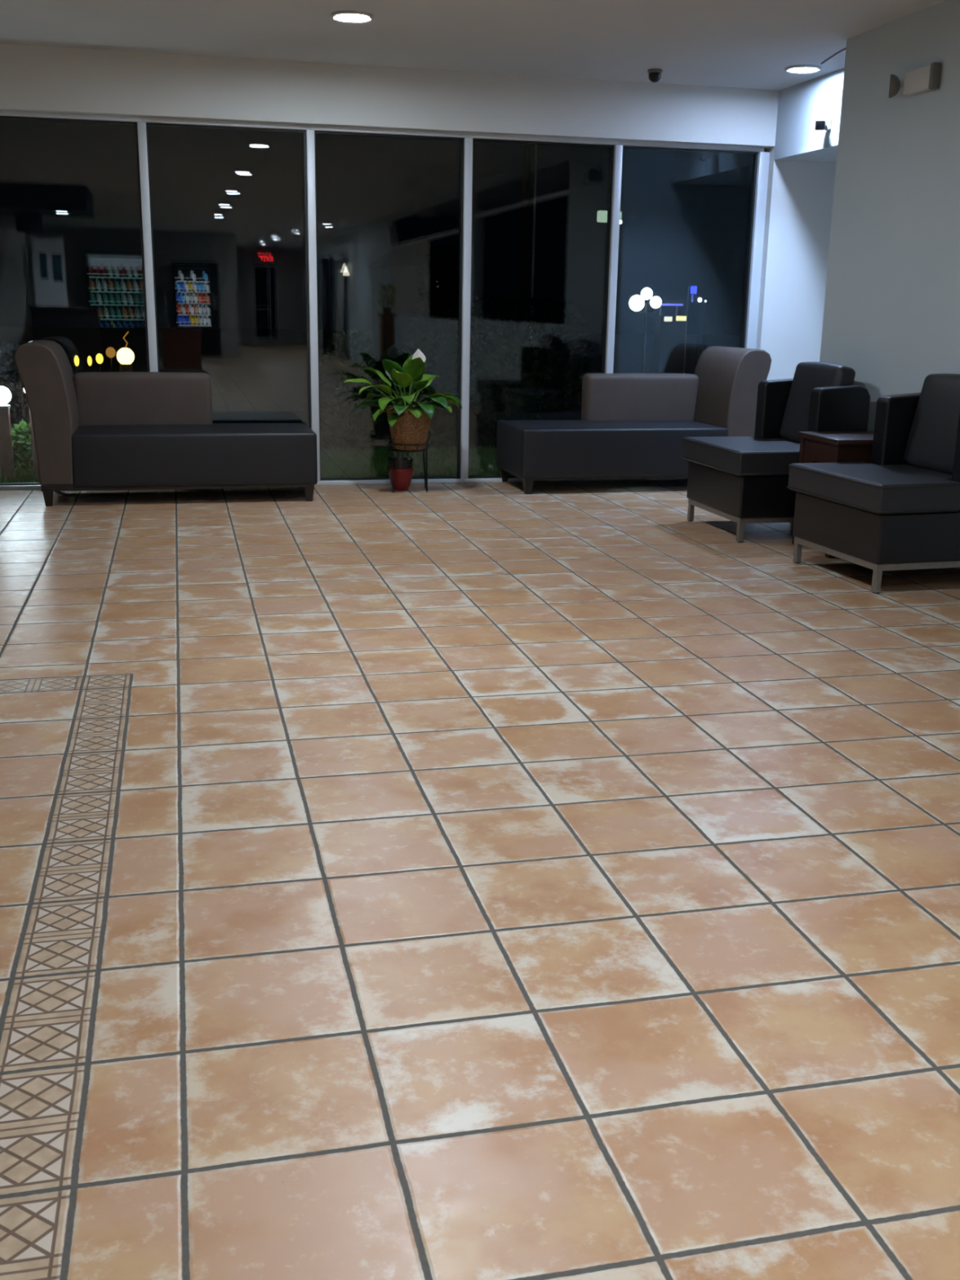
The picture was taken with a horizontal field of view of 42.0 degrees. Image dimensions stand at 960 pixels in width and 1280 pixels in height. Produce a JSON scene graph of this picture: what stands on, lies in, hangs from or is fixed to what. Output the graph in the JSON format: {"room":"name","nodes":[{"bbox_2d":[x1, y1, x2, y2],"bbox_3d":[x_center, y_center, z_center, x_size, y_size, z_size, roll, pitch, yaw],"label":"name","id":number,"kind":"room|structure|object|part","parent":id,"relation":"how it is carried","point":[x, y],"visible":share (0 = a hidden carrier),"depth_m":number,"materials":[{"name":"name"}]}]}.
{"room":"lobby","nodes":[
{"label":"lobby","id":0,"kind":"room"},
{"bbox_2d":[0,43,836,380],"bbox_3d":[-1.612,-2.387,8.336,9.610,2.728,0.170,-3,15,-13],"label":"wall","id":1,"kind":"structure","parent":0,"point":[38,78],"depth_m":8.33,"materials":[{"name":"paint"}]},
{"bbox_2d":[0,109,149,489],"bbox_3d":[-2.712,-2.176,8.162,1.102,2.375,0.099,-3,15,-13],"label":"window","id":2,"kind":"structure","parent":1,"relation":"in","point":[9,114],"depth_m":7.93,"materials":[{"name":"grey metal"}]},
{"bbox_3d":[-2.721,-1.044,8.468,1.082,0.028,0.096,-3,15,-13],"label":"sill rail","id":3,"kind":"part","parent":2,"relation":"part of","materials":[{"name":"metal"}]},
{"bbox_3d":[-2.683,-3.303,7.865,1.082,0.043,0.096,-3,15,-13],"label":"head rail","id":4,"kind":"part","parent":2,"relation":"part of","materials":[{"name":"metal"}]},
{"bbox_2d":[137,116,316,484],"bbox_3d":[-1.671,-2.223,8.404,1.102,2.375,0.099,-3,15,-13],"label":"window","id":5,"kind":"structure","parent":1,"relation":"in","point":[142,126],"depth_m":8.15,"materials":[{"name":"grey metal"}]},
{"bbox_3d":[-1.642,-3.350,8.107,1.082,0.043,0.096,-3,15,-13],"label":"head rail","id":6,"kind":"part","parent":5,"relation":"part of","materials":[{"name":"metal"}]},
{"bbox_2d":[306,124,469,484],"bbox_3d":[-0.632,-2.270,8.646,1.099,2.375,0.099,-3,15,-13],"label":"window","id":7,"kind":"structure","parent":1,"relation":"in","point":[315,129],"depth_m":8.50,"materials":[{"name":"grey metal"}]},
{"bbox_3d":[-0.603,-3.397,8.349,1.079,0.043,0.096,-3,15,-13],"label":"head rail","id":8,"kind":"part","parent":7,"relation":"part of","materials":[{"name":"metal"}]},
{"bbox_3d":[-0.642,-1.137,8.952,1.079,0.028,0.096,-3,15,-13],"label":"sill rail","id":9,"kind":"part","parent":7,"relation":"part of","materials":[{"name":"metal"}]},
{"bbox_2d":[460,133,619,482],"bbox_3d":[0.407,-2.317,8.888,1.102,2.375,0.099,-3,15,-13],"label":"window","id":10,"kind":"structure","parent":1,"relation":"in","point":[468,142],"depth_m":8.72,"materials":[{"name":"grey metal"}]},
{"bbox_3d":[0.398,-1.184,9.194,1.082,0.028,0.096,-3,15,-13],"label":"sill rail","id":11,"kind":"part","parent":10,"relation":"part of","materials":[{"name":"metal"}]},
{"bbox_3d":[0.436,-3.444,8.591,1.082,0.043,0.096,-3,15,-13],"label":"head rail","id":12,"kind":"part","parent":10,"relation":"part of","materials":[{"name":"metal"}]},
{"bbox_2d":[604,140,769,480],"bbox_3d":[1.477,-2.365,9.137,1.161,2.375,0.099,-3,15,-13],"label":"window","id":13,"kind":"structure","parent":1,"relation":"in","point":[761,158],"depth_m":8.98,"materials":[{"name":"grey metal"}]},
{"bbox_3d":[1.446,-1.232,9.438,1.097,0.028,0.096,-3,15,-13],"label":"sill rail","id":14,"kind":"part","parent":13,"relation":"part of","materials":[{"name":"metal"}]},
{"bbox_3d":[1.484,-3.491,8.835,1.097,0.043,0.096,-3,15,-13],"label":"head rail","id":15,"kind":"part","parent":13,"relation":"part of","materials":[{"name":"metal"}]},
{"bbox_2d":[0,0,946,90],"bbox_3d":[1.904,0.098,-6.285,9.610,0.124,30.520,-3,15,-13],"label":"ceiling","id":16,"kind":"structure","parent":0,"point":[747,44],"depth_m":7.07,"materials":[{"name":"paint"}]},
{"bbox_2d":[330,10,373,22],"bbox_3d":[-0.684,-3.338,6.697,0.229,0.016,0.229,-3,15,-13],"label":"recessed light","id":17,"kind":"object","parent":16,"relation":"in","point":[352,16],"visible":1,"depth_m":6.68,"materials":[{"name":"white plastic"}]},
{"bbox_2d":[647,68,662,82],"bbox_3d":[1.130,-3.645,8.081,0.099,0.076,0.099,-3,15,-13],"label":"dome camera","id":18,"kind":"object","parent":16,"relation":"attached to","point":[655,74],"visible":1,"depth_m":8.05,"materials":[{"name":"grey plastic"}]},
{"bbox_2d":[784,64,822,73],"bbox_3d":[2.051,-3.621,7.934,0.229,0.016,0.229,-3,15,-13],"label":"recessed light","id":19,"kind":"object","parent":16,"relation":"in","point":[802,68],"visible":1,"depth_m":7.91,"materials":[{"name":"white plastic"}]},
{"bbox_2d":[821,48,845,64],"bbox_3d":[2.135,-3.489,7.434,0.024,0.009,0.686,0,15,-4],"label":"cable","id":20,"kind":"object","parent":16,"relation":"attached to","point":[838,52],"visible":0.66,"depth_m":7.51,"materials":[{"name":"grey plastic"}]},
{"bbox_2d":[0,479,959,1279],"bbox_3d":[1.857,2.838,-5.553,9.610,0.093,30.520,-3,15,-13],"label":"floor","id":21,"kind":"structure","parent":0,"point":[561,880],"depth_m":2.73,"materials":[{"name":"tile"}]},
{"bbox_2d":[13,339,317,506],"bbox_3d":[-1.984,-1.414,8.058,1.793,0.980,0.710,-3,15,-13],"label":"chaise longue","id":22,"kind":"object","parent":21,"relation":"on","point":[93,431],"visible":1,"depth_m":7.84,"materials":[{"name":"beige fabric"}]},
{"bbox_3d":[-2.705,-1.445,7.873,0.308,0.849,0.701,-3,15,-13],"label":"backrest","id":23,"kind":"part","parent":22,"relation":"part of","materials":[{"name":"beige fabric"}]},
{"bbox_3d":[-2.659,-0.883,7.707,0.066,0.112,0.066,-3,15,-13],"label":"leg","id":24,"kind":"part","parent":22,"relation":"part of","materials":[{"name":"brown wood"}]},
{"bbox_3d":[-1.849,-1.212,8.146,1.510,0.350,0.710,-3,15,-13],"label":"seat","id":25,"kind":"part","parent":22,"relation":"part of","materials":[{"name":"grey leather"}]},
{"bbox_3d":[-1.103,-0.953,8.069,0.066,0.112,0.066,-3,15,-13],"label":"leg","id":26,"kind":"part","parent":22,"relation":"part of","materials":[{"name":"brown wood"}]},
{"bbox_2d":[387,457,413,490],"bbox_3d":[-0.546,-1.138,8.594,0.179,0.217,0.179,-3,15,-13],"label":"flower pot","id":27,"kind":"object","parent":21,"relation":"on","point":[404,468],"visible":0.96,"depth_m":8.53,"materials":[{"name":"red ceramic"}]},
{"bbox_3d":[-0.546,-1.112,8.601,0.179,0.150,0.179,-3,15,-13],"label":"pot","id":28,"kind":"part","parent":27,"relation":"part of","materials":[{"name":"red ceramic"}]},
{"bbox_2d":[386,440,428,493],"bbox_3d":[-0.495,-1.188,8.557,0.285,0.333,0.292,-3,15,-13],"label":"plant stand","id":29,"kind":"object","parent":21,"relation":"on","point":[425,464],"visible":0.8,"depth_m":8.47,"materials":[{"name":"black metal"}]},
{"bbox_3d":[-0.582,-1.137,8.454,0.050,0.285,0.021,13,19,37],"label":"hairpin leg","id":30,"kind":"part","parent":29,"relation":"part of","materials":[{"name":"black metal"}]},
{"bbox_2d":[386,404,430,449],"bbox_3d":[-0.481,-1.443,8.488,0.316,0.282,0.320,-2,15,-10],"label":"wicker basket","id":31,"kind":"object","parent":29,"relation":"on","point":[407,428],"visible":0.83,"depth_m":8.39,"materials":[{"name":"brown wicker"}]},
{"bbox_2d":[343,348,462,426],"bbox_3d":[-0.488,-1.705,8.402,0.716,0.499,0.683,6,16,18],"label":"peace lily","id":32,"kind":"object","parent":31,"relation":"in","point":[413,369],"visible":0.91,"depth_m":8.29,"materials":[{"name":"plant"}]},
{"bbox_3d":[-0.380,-1.183,8.639,0.021,0.285,0.050,-9,18,-34],"label":"hairpin leg","id":33,"kind":"part","parent":29,"relation":"part of","materials":[{"name":"black metal"}]},
{"bbox_3d":[-0.367,-1.147,8.504,0.021,0.285,0.050,8,16,24],"label":"hairpin leg","id":34,"kind":"part","parent":29,"relation":"part of","materials":[{"name":"black metal"}]},
{"bbox_2d":[496,346,771,494],"bbox_3d":[1.071,-1.590,8.911,1.793,0.980,0.710,-3,15,-14],"label":"chaise longue","id":35,"kind":"object","parent":21,"relation":"on","point":[631,425],"visible":0.85,"depth_m":8.72,"materials":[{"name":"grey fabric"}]},
{"bbox_3d":[0.177,-1.207,9.102,0.066,0.112,0.066,-3,15,-14],"label":"leg","id":36,"kind":"part","parent":35,"relation":"part of","materials":[{"name":"brown wood"}]},
{"bbox_3d":[0.327,-1.052,8.530,0.066,0.112,0.066,-3,15,-14],"label":"leg","id":37,"kind":"part","parent":35,"relation":"part of","materials":[{"name":"brown wood"}]},
{"bbox_3d":[0.930,-1.375,8.932,1.510,0.350,0.710,-3,15,-14],"label":"seat","id":38,"kind":"part","parent":35,"relation":"part of","materials":[{"name":"grey leather"}]},
{"bbox_3d":[1.792,-1.688,9.073,0.308,0.849,0.701,-3,15,-14],"label":"backrest","id":39,"kind":"part","parent":35,"relation":"part of","materials":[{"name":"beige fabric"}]},
{"bbox_2d":[680,361,870,542],"bbox_3d":[1.671,-1.107,7.179,0.770,0.959,0.817,-3,15,-13],"label":"armchair","id":40,"kind":"object","parent":21,"relation":"on","point":[740,480],"visible":0.73,"depth_m":6.92,"materials":[{"name":"black leather"}]},
{"bbox_3d":[1.273,-0.773,7.545,0.031,0.102,0.031,-3,15,-13],"label":"leg","id":41,"kind":"part","parent":40,"relation":"part of","materials":[{"name":"metal"}]},
{"bbox_3d":[1.434,-0.594,6.887,0.031,0.102,0.031,-3,15,-13],"label":"leg","id":42,"kind":"part","parent":40,"relation":"part of","materials":[{"name":"metal"}]},
{"bbox_3d":[1.684,-0.760,7.276,0.707,0.030,0.732,-3,15,-13],"label":"stretcher rail","id":43,"kind":"part","parent":40,"relation":"part of","materials":[{"name":"metal"}]},
{"bbox_2d":[682,436,799,475],"bbox_3d":[1.622,-1.062,7.179,0.659,0.133,0.806,-3,15,-13],"label":"seat cushion","id":44,"kind":"object","parent":40,"relation":"on","point":[723,455],"depth_m":6.95,"materials":[{"name":"grey leather"}]},
{"bbox_3d":[1.818,-1.321,7.505,0.316,0.490,0.105,-3,15,-13],"label":"arm","id":45,"kind":"part","parent":40,"relation":"part of","materials":[{"name":"black leather"}]},
{"bbox_2d":[779,361,855,442],"bbox_3d":[1.930,-1.353,7.176,0.192,0.473,0.542,-3,15,-13],"label":"cushion","id":46,"kind":"object","parent":40,"relation":"on","point":[795,393],"depth_m":7.21,"materials":[{"name":"grey leather"}]},
{"bbox_3d":[1.969,-1.154,6.891,0.316,0.490,0.105,-3,15,-13],"label":"arm","id":47,"kind":"part","parent":40,"relation":"part of","materials":[{"name":"black leather"}]},
{"bbox_2d":[791,431,874,558],"bbox_3d":[2.004,-0.783,6.662,0.508,0.611,0.434,-3,15,-13],"label":"side table","id":48,"kind":"object","parent":21,"relation":"on","point":[831,446],"visible":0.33,"depth_m":6.47,"materials":[{"name":"brown wood"}]},
{"bbox_3d":[1.744,-0.807,6.790,0.037,0.583,0.037,-3,15,-13],"label":"leg","id":49,"kind":"part","parent":48,"relation":"part of","materials":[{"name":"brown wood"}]},
{"bbox_3d":[1.784,-0.797,6.604,0.019,0.505,0.335,-3,15,-13],"label":"arched panel","id":50,"kind":"part","parent":48,"relation":"part of","materials":[{"name":"brown wood"}]},
{"bbox_3d":[1.829,-0.712,6.440,0.037,0.583,0.037,-3,15,-13],"label":"leg","id":51,"kind":"part","parent":48,"relation":"part of","materials":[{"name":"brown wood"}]},
{"bbox_3d":[2.049,-0.758,6.475,0.409,0.505,0.019,-3,15,-13],"label":"panel","id":52,"kind":"part","parent":48,"relation":"part of","materials":[{"name":"brown wood"}]},
{"bbox_2d":[786,373,959,593],"bbox_3d":[2.021,-0.783,5.990,0.770,0.959,0.817,-3,16,-16],"label":"armchair","id":53,"kind":"object","parent":21,"relation":"on","point":[900,509],"visible":1,"depth_m":5.89,"materials":[{"name":"black leather"}]},
{"bbox_3d":[1.610,-0.445,6.337,0.031,0.102,0.031,-3,16,-16],"label":"leg","id":54,"kind":"part","parent":53,"relation":"part of","materials":[{"name":"metal"}]},
{"bbox_2d":[787,462,959,514],"bbox_3d":[1.972,-0.738,5.988,0.659,0.133,0.806,-3,16,-16],"label":"seat cushion","id":55,"kind":"object","parent":53,"relation":"on","point":[860,487],"depth_m":5.75,"materials":[{"name":"grey leather"}]},
{"bbox_3d":[1.805,-0.268,5.688,0.031,0.102,0.031,-3,16,-16],"label":"leg","id":56,"kind":"part","parent":53,"relation":"part of","materials":[{"name":"metal"}]},
{"bbox_3d":[2.033,-0.438,6.088,0.707,0.030,0.732,-3,16,-16],"label":"stretcher rail","id":57,"kind":"part","parent":53,"relation":"part of","materials":[{"name":"metal"}]},
{"bbox_3d":[2.150,-1.000,6.323,0.316,0.490,0.105,-3,16,-16],"label":"arm","id":58,"kind":"part","parent":53,"relation":"part of","materials":[{"name":"black leather"}]},
{"bbox_2d":[903,373,959,474],"bbox_3d":[2.277,-1.033,6.000,0.192,0.473,0.542,-3,16,-16],"label":"cushion","id":59,"kind":"object","parent":53,"relation":"on","point":[931,416],"depth_m":6.05,"materials":[{"name":"grey leather"}]},
{"bbox_3d":[2.332,-0.835,5.717,0.316,0.490,0.105,-3,16,-16],"label":"arm","id":60,"kind":"part","parent":53,"relation":"part of","materials":[{"name":"black leather"}]},
{"bbox_2d":[819,0,959,569],"bbox_3d":[6.061,1.534,-5.867,1.457,2.728,28.660,-3,15,-13],"label":"wall","id":61,"kind":"structure","parent":0,"point":[891,311],"depth_m":6.66,"materials":[{"name":"paint"}]},
{"bbox_2d":[773,67,844,162],"bbox_3d":[2.791,-3.436,8.140,1.038,0.456,1.690,-3,15,-13],"label":"wall","id":62,"kind":"structure","parent":61,"relation":"attached to","point":[800,105],"depth_m":8.40,"materials":[{"name":"paint"}]},
{"bbox_2d":[814,117,831,130],"bbox_3d":[2.221,-3.335,8.084,0.098,0.082,0.130,5,16,16],"label":"camera","id":63,"kind":"object","parent":62,"relation":"attached to","point":[820,124],"visible":1,"depth_m":8.05,"materials":[{"name":"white plastic"}]},
{"bbox_2d":[888,62,941,97],"bbox_3d":[2.221,-2.859,6.406,0.109,0.124,0.396,-6,16,-24],"label":"emergency light","id":64,"kind":"object","parent":61,"relation":"attached to","point":[926,78],"visible":1,"depth_m":6.34,"materials":[{"name":"white plastic"}]},
{"label":"outside","id":65,"kind":"structure","parent":0,"visible":0},
{"bbox_2d":[0,325,741,482],"bbox_3d":[0.641,-8.362,36.498,55.800,0.136,54.724,-3,15,-13],"label":"ground","id":66,"kind":"structure","parent":65,"point":[257,375],"depth_m":29.06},
{"bbox_2d":[0,386,14,481],"bbox_3d":[-3.334,-1.443,8.772,0.120,0.660,0.122,-3,15,-13],"label":"garden lamp","id":67,"kind":"object","parent":66,"relation":"on","point":[6,461],"visible":0.86,"depth_m":8.75,"materials":[{"name":"grey plastic"}]},
{"bbox_3d":[-3.330,-1.702,8.703,0.120,0.124,0.122,-3,15,-13],"label":"globe","id":68,"kind":"part","parent":67,"relation":"part of"},
{"bbox_2d":[0,340,34,462],"bbox_3d":[-3.565,-1.840,9.726,0.830,0.958,0.518,-3,15,-13],"label":"shrub","id":69,"kind":"object","parent":66,"relation":"on","point":[3,348],"visible":0.22,"depth_m":9.65,"materials":[{"name":"green plant"}]},
{"bbox_3d":[-3.567,-1.719,9.765,0.046,0.675,0.031,-13,20,-42],"label":"stem","id":70,"kind":"part","parent":69,"relation":"part of","materials":[{"name":"green plant"}]},
{"bbox_2d":[11,418,33,471],"bbox_3d":[-3.310,-1.431,9.272,0.465,0.406,0.402,2,15,5],"label":"shrub","id":71,"kind":"object","parent":66,"relation":"on","point":[19,433],"visible":0.41,"depth_m":9.17,"materials":[{"name":"green plant"}]},
{"bbox_2d":[23,390,39,478],"bbox_3d":[-3.163,-1.508,8.928,0.138,0.710,0.140,-3,15,-13],"label":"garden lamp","id":72,"kind":"object","parent":66,"relation":"on","point":[33,450],"visible":0.02,"depth_m":8.93,"materials":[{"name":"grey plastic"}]},
{"bbox_3d":[-3.165,-1.434,8.948,0.081,0.558,0.081,-3,15,-13],"label":"post","id":73,"kind":"part","parent":72,"relation":"part of","materials":[{"name":"grey metal"}]},
{"bbox_2d":[74,355,79,372],"bbox_3d":[-6.099,-4.086,18.930,0.071,0.438,0.072,-3,15,-13],"label":"light","id":74,"kind":"object","parent":66,"relation":"on","point":[76,357],"visible":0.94,"depth_m":18.87,"materials":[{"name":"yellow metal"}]},
{"bbox_3d":[-6.097,-4.219,18.895,0.071,0.164,0.072,-3,15,-13],"label":"bulb","id":75,"kind":"part","parent":74,"relation":"part of","materials":[{"name":"yellow glass"}]},
{"bbox_2d":[87,355,92,372],"bbox_3d":[-5.915,-4.091,18.974,0.065,0.432,0.066,-3,15,-13],"label":"light","id":76,"kind":"object","parent":66,"relation":"on","point":[89,358],"visible":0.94,"depth_m":18.92,"materials":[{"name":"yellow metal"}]},
{"bbox_3d":[-5.913,-4.227,18.937,0.065,0.150,0.066,-3,15,-13],"label":"bulb","id":77,"kind":"part","parent":76,"relation":"part of","materials":[{"name":"yellow glass"}]},
{"bbox_2d":[95,353,102,372],"bbox_3d":[-5.773,-4.115,19.002,0.106,0.469,0.109,-3,15,-13],"label":"light","id":78,"kind":"object","parent":66,"relation":"on","point":[99,357],"visible":0.94,"depth_m":18.93,"materials":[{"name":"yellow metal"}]},
{"bbox_3d":[-5.771,-4.266,18.962,0.106,0.156,0.109,-3,15,-13],"label":"bulb","id":79,"kind":"part","parent":78,"relation":"part of","materials":[{"name":"yellow glass"}]},
{"bbox_2d":[105,346,115,372],"bbox_3d":[-5.609,-4.170,19.027,0.141,0.565,0.145,-3,15,-13],"label":"light","id":80,"kind":"object","parent":66,"relation":"on","point":[110,352],"visible":0.95,"depth_m":18.93,"materials":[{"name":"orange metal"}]},
{"bbox_3d":[-5.606,-4.364,18.976,0.141,0.164,0.145,-3,15,-13],"label":"bulb","id":81,"kind":"part","parent":80,"relation":"part of","materials":[{"name":"orange glass"}]},
{"bbox_2d":[116,331,133,372],"bbox_3d":[-5.399,-4.292,19.046,0.260,0.800,0.260,-3,15,-13],"label":"globe lamp","id":82,"kind":"object","parent":66,"relation":"on","point":[125,356],"visible":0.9,"depth_m":18.97,"materials":[{"name":"white glass"}]},
{"bbox_3d":[-5.399,-4.319,19.038,0.260,0.260,0.260,-3,15,-13],"label":"globe","id":83,"kind":"part","parent":82,"relation":"part of"},
{"bbox_2d":[0,444,513,483],"bbox_3d":[-0.825,-1.425,9.986,5.911,0.081,2.045,-3,15,-13],"label":"grass","id":84,"kind":"structure","parent":66,"relation":"on","point":[475,463],"depth_m":9.92,"materials":[{"name":"green plant"}]},
{"bbox_2d":[319,328,384,450],"bbox_3d":[-1.160,-2.211,11.084,0.629,1.087,0.681,-3,15,-13],"label":"shrub","id":85,"kind":"object","parent":66,"relation":"on","point":[345,352],"visible":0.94,"depth_m":10.93,"materials":[{"name":"green plant"}]},
{"bbox_3d":[-1.160,-2.064,11.119,0.037,0.721,0.041,-3,15,-13],"label":"stem","id":86,"kind":"part","parent":85,"relation":"part of","materials":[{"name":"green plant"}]},
{"bbox_2d":[368,236,450,399],"bbox_3d":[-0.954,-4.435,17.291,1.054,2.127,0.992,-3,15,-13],"label":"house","id":87,"kind":"structure","parent":66,"relation":"on","point":[395,275],"depth_m":16.77,"materials":[{"name":"grey"}]},
{"bbox_2d":[391,316,457,449],"bbox_3d":[-0.462,-2.314,11.279,0.720,1.170,0.684,-3,15,-13],"label":"shrub","id":88,"kind":"object","parent":66,"relation":"on","point":[439,352],"visible":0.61,"depth_m":11.12,"materials":[{"name":"green plant"}]},
{"bbox_3d":[-0.465,-2.156,11.330,0.042,0.814,0.046,-3,15,-13],"label":"stem","id":89,"kind":"part","parent":88,"relation":"part of","materials":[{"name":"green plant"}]},
{"bbox_2d":[412,244,473,349],"bbox_3d":[-0.474,-4.033,16.047,0.817,2.008,0.725,-3,15,-13],"label":"tree","id":90,"kind":"object","parent":66,"relation":"on","point":[429,307],"visible":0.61,"depth_m":15.77,"materials":[{"name":"green plant"}]},
{"bbox_2d":[473,328,543,448],"bbox_3d":[0.252,-2.271,11.410,0.648,1.090,0.680,-3,15,-13],"label":"shrub","id":91,"kind":"object","parent":66,"relation":"on","point":[500,372],"visible":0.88,"depth_m":11.24,"materials":[{"name":"green plant"}]},
{"bbox_2d":[435,293,595,412],"bbox_3d":[0.421,-3.530,15.400,2.099,1.437,0.582,-3,15,-13],"label":"hedge","id":92,"kind":"object","parent":66,"relation":"on","point":[562,379],"visible":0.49,"depth_m":15.38,"materials":[{"name":"green plant"}]},
{"bbox_2d":[519,143,537,342],"bbox_3d":[0.610,-4.926,15.504,0.231,4.049,0.099,14,19,39],"label":"flag pole","id":93,"kind":"object","parent":66,"relation":"on","point":[527,147],"visible":0.36,"depth_m":15.44,"materials":[{"name":"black metal"}]},
{"bbox_2d":[596,210,622,366],"bbox_3d":[1.591,-4.162,15.854,0.312,2.424,0.110,-1,15,-7],"label":"floodlight","id":94,"kind":"object","parent":66,"relation":"on","point":[602,215],"visible":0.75,"depth_m":15.51,"materials":[{"name":"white metal"}]},
{"bbox_2d":[629,287,662,373],"bbox_3d":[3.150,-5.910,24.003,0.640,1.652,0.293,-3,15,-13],"label":"street lamp","id":95,"kind":"object","parent":66,"relation":"on","point":[637,302],"visible":0.99,"depth_m":23.80,"materials":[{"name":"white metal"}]},
{"bbox_3d":[2.988,-6.419,23.825,0.289,0.298,0.293,-3,15,-13],"label":"globe","id":96,"kind":"part","parent":95,"relation":"part of"},
{"bbox_3d":[3.178,-6.598,23.823,0.222,0.229,0.226,-3,15,-13],"label":"globe","id":97,"kind":"part","parent":95,"relation":"part of"},
{"bbox_3d":[3.362,-6.457,23.906,0.222,0.229,0.226,-3,15,-13],"label":"globe","id":98,"kind":"part","parent":95,"relation":"part of"},
{"bbox_2d":[652,303,688,373],"bbox_3d":[3.779,-5.960,24.787,0.558,1.364,0.403,-3,15,-13],"label":"kiosk","id":99,"kind":"object","parent":66,"relation":"on","point":[669,331],"visible":0.94,"depth_m":24.69,"materials":[{"name":"laminate"}]},
{"bbox_2d":[664,316,672,321],"bbox_3d":[3.691,-6.293,24.517,0.170,0.093,0.019,-3,15,-13],"label":"countertop","id":100,"kind":"structure","parent":99,"relation":"on","point":[666,318],"depth_m":24.51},
{"bbox_2d":[675,315,686,320],"bbox_3d":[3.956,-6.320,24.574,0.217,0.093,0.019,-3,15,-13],"label":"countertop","id":101,"kind":"structure","parent":99,"relation":"on","point":[677,317],"depth_m":24.57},
{"bbox_2d":[683,286,697,373],"bbox_3d":[4.068,-5.971,24.211,0.175,1.693,0.031,-3,15,-13],"label":"sign","id":102,"kind":"object","parent":66,"relation":"on","point":[693,289],"visible":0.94,"depth_m":24.05,"materials":[{"name":"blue plastic"}]},
{"bbox_3d":[4.106,-6.723,24.017,0.124,0.140,0.031,-3,15,-13],"label":"panel","id":103,"kind":"part","parent":102,"relation":"part of","materials":[{"name":"blue plastic"}]},
{"bbox_2d":[695,297,702,366],"bbox_3d":[4.282,-5.964,24.595,0.083,1.488,0.087,-3,15,-13],"label":"lamp post","id":104,"kind":"object","parent":66,"relation":"on","point":[700,300],"visible":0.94,"depth_m":24.53,"materials":[{"name":"black metal"}]},
{"bbox_2d":[702,300,706,351],"bbox_3d":[4.399,-5.949,24.628,0.041,1.445,0.043,-3,15,-13],"label":"lamp post","id":105,"kind":"object","parent":66,"relation":"on","point":[705,301],"visible":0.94,"depth_m":24.55,"materials":[{"name":"black metal"}]}
]}

